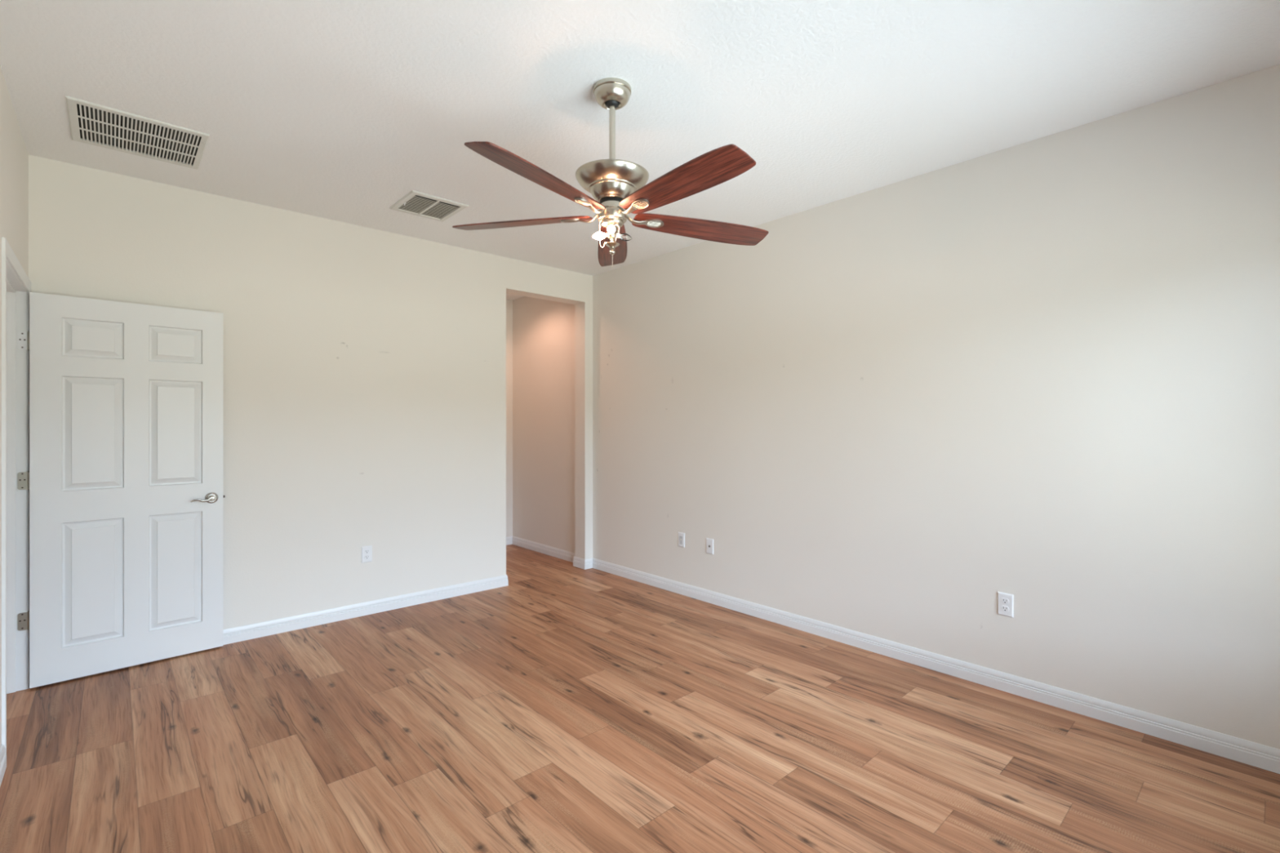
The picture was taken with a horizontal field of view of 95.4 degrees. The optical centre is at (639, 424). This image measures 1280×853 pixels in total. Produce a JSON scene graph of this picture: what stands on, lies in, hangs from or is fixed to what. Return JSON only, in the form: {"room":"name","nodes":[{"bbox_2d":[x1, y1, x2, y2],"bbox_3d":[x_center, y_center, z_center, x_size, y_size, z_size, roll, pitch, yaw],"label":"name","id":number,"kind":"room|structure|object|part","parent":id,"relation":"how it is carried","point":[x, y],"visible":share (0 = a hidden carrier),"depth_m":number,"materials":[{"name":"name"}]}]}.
{"room":"empty bedroom","nodes":[
{"label":"empty bedroom","id":0,"kind":"room"},
{"bbox_2d":[0,65,28,748],"bbox_3d":[-1.494,-0.022,1.083,0.115,2.740,5.091,0,0,-42],"label":"wall","id":1,"kind":"structure","parent":0,"point":[14,156],"depth_m":2.47,"materials":[{"name":"beige paint"}]},
{"bbox_2d":[0,744,6,786],"bbox_3d":[-1.162,1.303,0.812,0.013,0.090,3.979,0,0,-42],"label":"baseboard","id":2,"kind":"structure","parent":1,"relation":"attached to","point":[2,753],"depth_m":2.23,"materials":[{"name":"white paint"}]},
{"bbox_2d":[1,236,31,754],"bbox_3d":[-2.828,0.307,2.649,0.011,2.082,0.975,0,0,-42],"label":"trim","id":3,"kind":"structure","parent":1,"relation":"attached to","point":[7,253],"depth_m":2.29,"materials":[{"name":"white paint"}]},
{"bbox_2d":[17,292,225,688],"bbox_3d":[-2.808,0.334,3.211,0.860,2.004,0.095,0,0,-45],"label":"door","id":4,"kind":"structure","parent":3,"relation":"attached to","point":[124,480],"depth_m":3.19,"materials":[{"name":"white paint"}]},
{"bbox_3d":[-2.565,0.439,3.412,0.115,0.035,0.039,0,0,-45],"label":"lever","id":5,"kind":"part","parent":4,"relation":"part of","materials":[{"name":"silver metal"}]},
{"bbox_2d":[28,155,592,629],"bbox_3d":[-1.899,-0.022,4.260,3.782,2.740,0.160,0,0,-42],"label":"wall","id":6,"kind":"structure","parent":0,"point":[365,368],"depth_m":3.96,"materials":[{"name":"beige paint"}]},
{"bbox_2d":[223,574,508,644],"bbox_3d":[-2.183,1.303,4.001,2.757,0.090,0.186,0,0,-42],"label":"baseboard","id":7,"kind":"structure","parent":6,"relation":"attached to","point":[240,633],"depth_m":4.05,"materials":[{"name":"white paint"}]},
{"bbox_2d":[361,545,372,563],"bbox_3d":[-1.932,0.920,4.116,0.070,0.114,0.008,0,0,-42],"label":"wall outlet","id":8,"kind":"object","parent":6,"relation":"attached to","point":[366,551],"visible":1,"depth_m":4.11,"materials":[{"name":"white plastic"}]},
{"bbox_2d":[506,299,512,537],"bbox_3d":[-1.943,-0.022,6.160,1.525,2.740,0.115,0,0,-42],"label":"wall","id":9,"kind":"structure","parent":0,"point":[508,302],"depth_m":6.51,"materials":[{"name":"beige paint"}]},
{"bbox_2d":[0,544,1279,852],"bbox_3d":[-1.300,1.408,2.372,5.660,0.120,6.740,0,0,-42],"label":"floor","id":10,"kind":"structure","parent":0,"point":[563,707],"depth_m":2.42,"materials":[{"name":"brown wood"}]},
{"bbox_2d":[0,0,1279,300],"bbox_3d":[-1.300,-1.452,2.372,5.660,0.120,6.740,0,0,-42],"label":"ceiling","id":11,"kind":"structure","parent":0,"point":[338,110],"depth_m":2.37,"materials":[{"name":"white paint"}]},
{"bbox_2d":[65,95,208,169],"bbox_3d":[-2.420,-1.386,2.817,0.492,0.011,0.502,0,0,-42],"label":"ceiling vent","id":12,"kind":"object","parent":11,"relation":"in","point":[90,123],"visible":1,"depth_m":2.79,"materials":[{"name":"white metal"}]},
{"bbox_2d":[389,190,468,222],"bbox_3d":[-1.351,-1.379,3.724,0.356,0.026,0.384,0,0,-42],"label":"ceiling vent","id":13,"kind":"object","parent":11,"relation":"in","point":[415,202],"visible":1,"depth_m":3.71,"materials":[{"name":"white metal"}]},
{"bbox_3d":[-1.416,-1.385,3.684,0.138,0.005,0.288,0,0,-42],"label":"louver panel","id":14,"kind":"part","parent":13,"relation":"part of","materials":[{"name":"white metal"}]},
{"bbox_3d":[-1.305,-1.385,3.784,0.138,0.005,0.288,0,0,-42],"label":"louver panel","id":15,"kind":"part","parent":13,"relation":"part of","materials":[{"name":"white metal"}]},
{"bbox_2d":[452,77,768,267],"bbox_3d":[-0.094,-1.021,2.376,1.400,0.742,1.361,0,0,-42],"label":"ceiling fan","id":16,"kind":"object","parent":11,"relation":"hanging from","point":[615,185],"visible":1,"depth_m":2.34,"materials":[{"name":"brown wood"}]},
{"bbox_3d":[-0.510,-0.872,2.525,0.630,0.006,0.150,1,12,15],"label":"blade","id":17,"kind":"part","parent":16,"relation":"part of","materials":[{"name":"brown wood"}]},
{"bbox_3d":[-0.341,-0.871,2.073,0.150,0.006,0.630,16,8,33],"label":"blade","id":18,"kind":"part","parent":16,"relation":"part of","materials":[{"name":"brown wood"}]},
{"bbox_3d":[-0.247,-0.869,2.451,0.187,0.045,0.054,1,12,15],"label":"blade arm","id":19,"kind":"part","parent":16,"relation":"part of","materials":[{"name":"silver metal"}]},
{"bbox_3d":[-0.190,-0.869,2.301,0.054,0.045,0.187,16,8,33],"label":"blade arm","id":20,"kind":"part","parent":16,"relation":"part of","materials":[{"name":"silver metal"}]},
{"bbox_3d":[-0.171,-0.788,2.441,0.035,0.032,0.056,0,0,-42],"label":"bulb","id":21,"kind":"part","parent":16,"relation":"part of","materials":[{"name":"white glass"}]},
{"bbox_3d":[-0.116,-0.788,2.353,0.032,0.032,0.059,0,0,-4],"label":"bulb","id":22,"kind":"part","parent":16,"relation":"part of","materials":[{"name":"white glass"}]},
{"bbox_3d":[-0.115,-0.785,2.416,0.034,0.070,0.034,0,0,-42],"label":"stem","id":23,"kind":"part","parent":16,"relation":"part of","materials":[{"name":"silver metal"}]},
{"bbox_3d":[-0.115,-0.743,2.416,0.060,0.024,0.060,0,0,-42],"label":"bowl plate","id":24,"kind":"part","parent":16,"relation":"part of","materials":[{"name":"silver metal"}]},
{"bbox_3d":[-0.134,-0.863,2.825,0.150,0.006,0.630,-11,0,-3],"label":"blade","id":25,"kind":"part","parent":16,"relation":"part of","materials":[{"name":"brown wood"}]},
{"bbox_3d":[-0.061,-0.784,2.446,0.058,0.032,0.033,0,0,-42],"label":"bulb","id":26,"kind":"part","parent":16,"relation":"part of","materials":[{"name":"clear glass"}]},
{"bbox_3d":[-0.029,-0.866,2.309,0.054,0.045,0.187,17,-10,-37],"label":"blade arm","id":27,"kind":"part","parent":16,"relation":"part of","materials":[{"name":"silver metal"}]},
{"bbox_3d":[0.013,-0.864,2.464,0.187,0.045,0.054,1,-13,-21],"label":"blade arm","id":28,"kind":"part","parent":16,"relation":"part of","materials":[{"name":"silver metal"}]},
{"bbox_3d":[0.141,-0.861,2.095,0.150,0.006,0.630,17,-10,-37],"label":"blade","id":29,"kind":"part","parent":16,"relation":"part of","materials":[{"name":"brown wood"}]},
{"bbox_3d":[0.269,-0.856,2.560,0.630,0.006,0.150,1,-13,-21],"label":"blade","id":30,"kind":"part","parent":16,"relation":"part of","materials":[{"name":"brown wood"}]},
{"bbox_2d":[512,64,1279,749],"bbox_3d":[0.815,-0.022,4.160,0.125,2.740,6.551,0,0,-42],"label":"wall","id":31,"kind":"structure","parent":0,"point":[1044,372],"depth_m":2.99,"materials":[{"name":"beige paint"}]},
{"bbox_2d":[678,532,684,547],"bbox_3d":[0.327,0.917,4.614,0.008,0.114,0.070,0,0,-42],"label":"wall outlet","id":32,"kind":"object","parent":31,"relation":"attached to","point":[681,535],"visible":1,"depth_m":4.61,"materials":[{"name":"white plastic"}]},
{"bbox_2d":[706,537,713,554],"bbox_3d":[0.524,0.922,4.392,0.014,0.114,0.070,0,0,-42],"label":"plate","id":33,"kind":"object","parent":31,"relation":"attached to","point":[709,542],"visible":1,"depth_m":4.39,"materials":[{"name":"white plastic"}]},
{"bbox_2d":[506,536,1279,773],"bbox_3d":[0.251,1.303,3.740,1.295,0.090,6.418,0,0,-42],"label":"baseboard","id":34,"kind":"structure","parent":31,"relation":"attached to","point":[1244,751],"depth_m":3.01,"materials":[{"name":"white paint"}]},
{"bbox_2d":[997,591,1013,617],"bbox_3d":[1.845,0.912,2.939,0.008,0.114,0.070,0,0,-42],"label":"wall outlet","id":35,"kind":"object","parent":31,"relation":"attached to","point":[1005,601],"visible":1,"depth_m":2.94,"materials":[{"name":"white plastic"}]},
{"bbox_2d":[1001,605,1008,611],"bbox_3d":[1.843,0.931,2.938,0.002,0.028,0.034,0,0,-42],"label":"receptacle","id":36,"kind":"object","parent":35,"relation":"attached to","point":[1004,608],"depth_m":2.94,"materials":[{"name":"white plastic"}]},
{"bbox_2d":[1001,597,1008,604],"bbox_3d":[1.843,0.892,2.938,0.002,0.028,0.034,0,0,-42],"label":"receptacle","id":37,"kind":"object","parent":35,"relation":"attached to","point":[1004,600],"depth_m":2.94,"materials":[{"name":"white plastic"}]}
]}

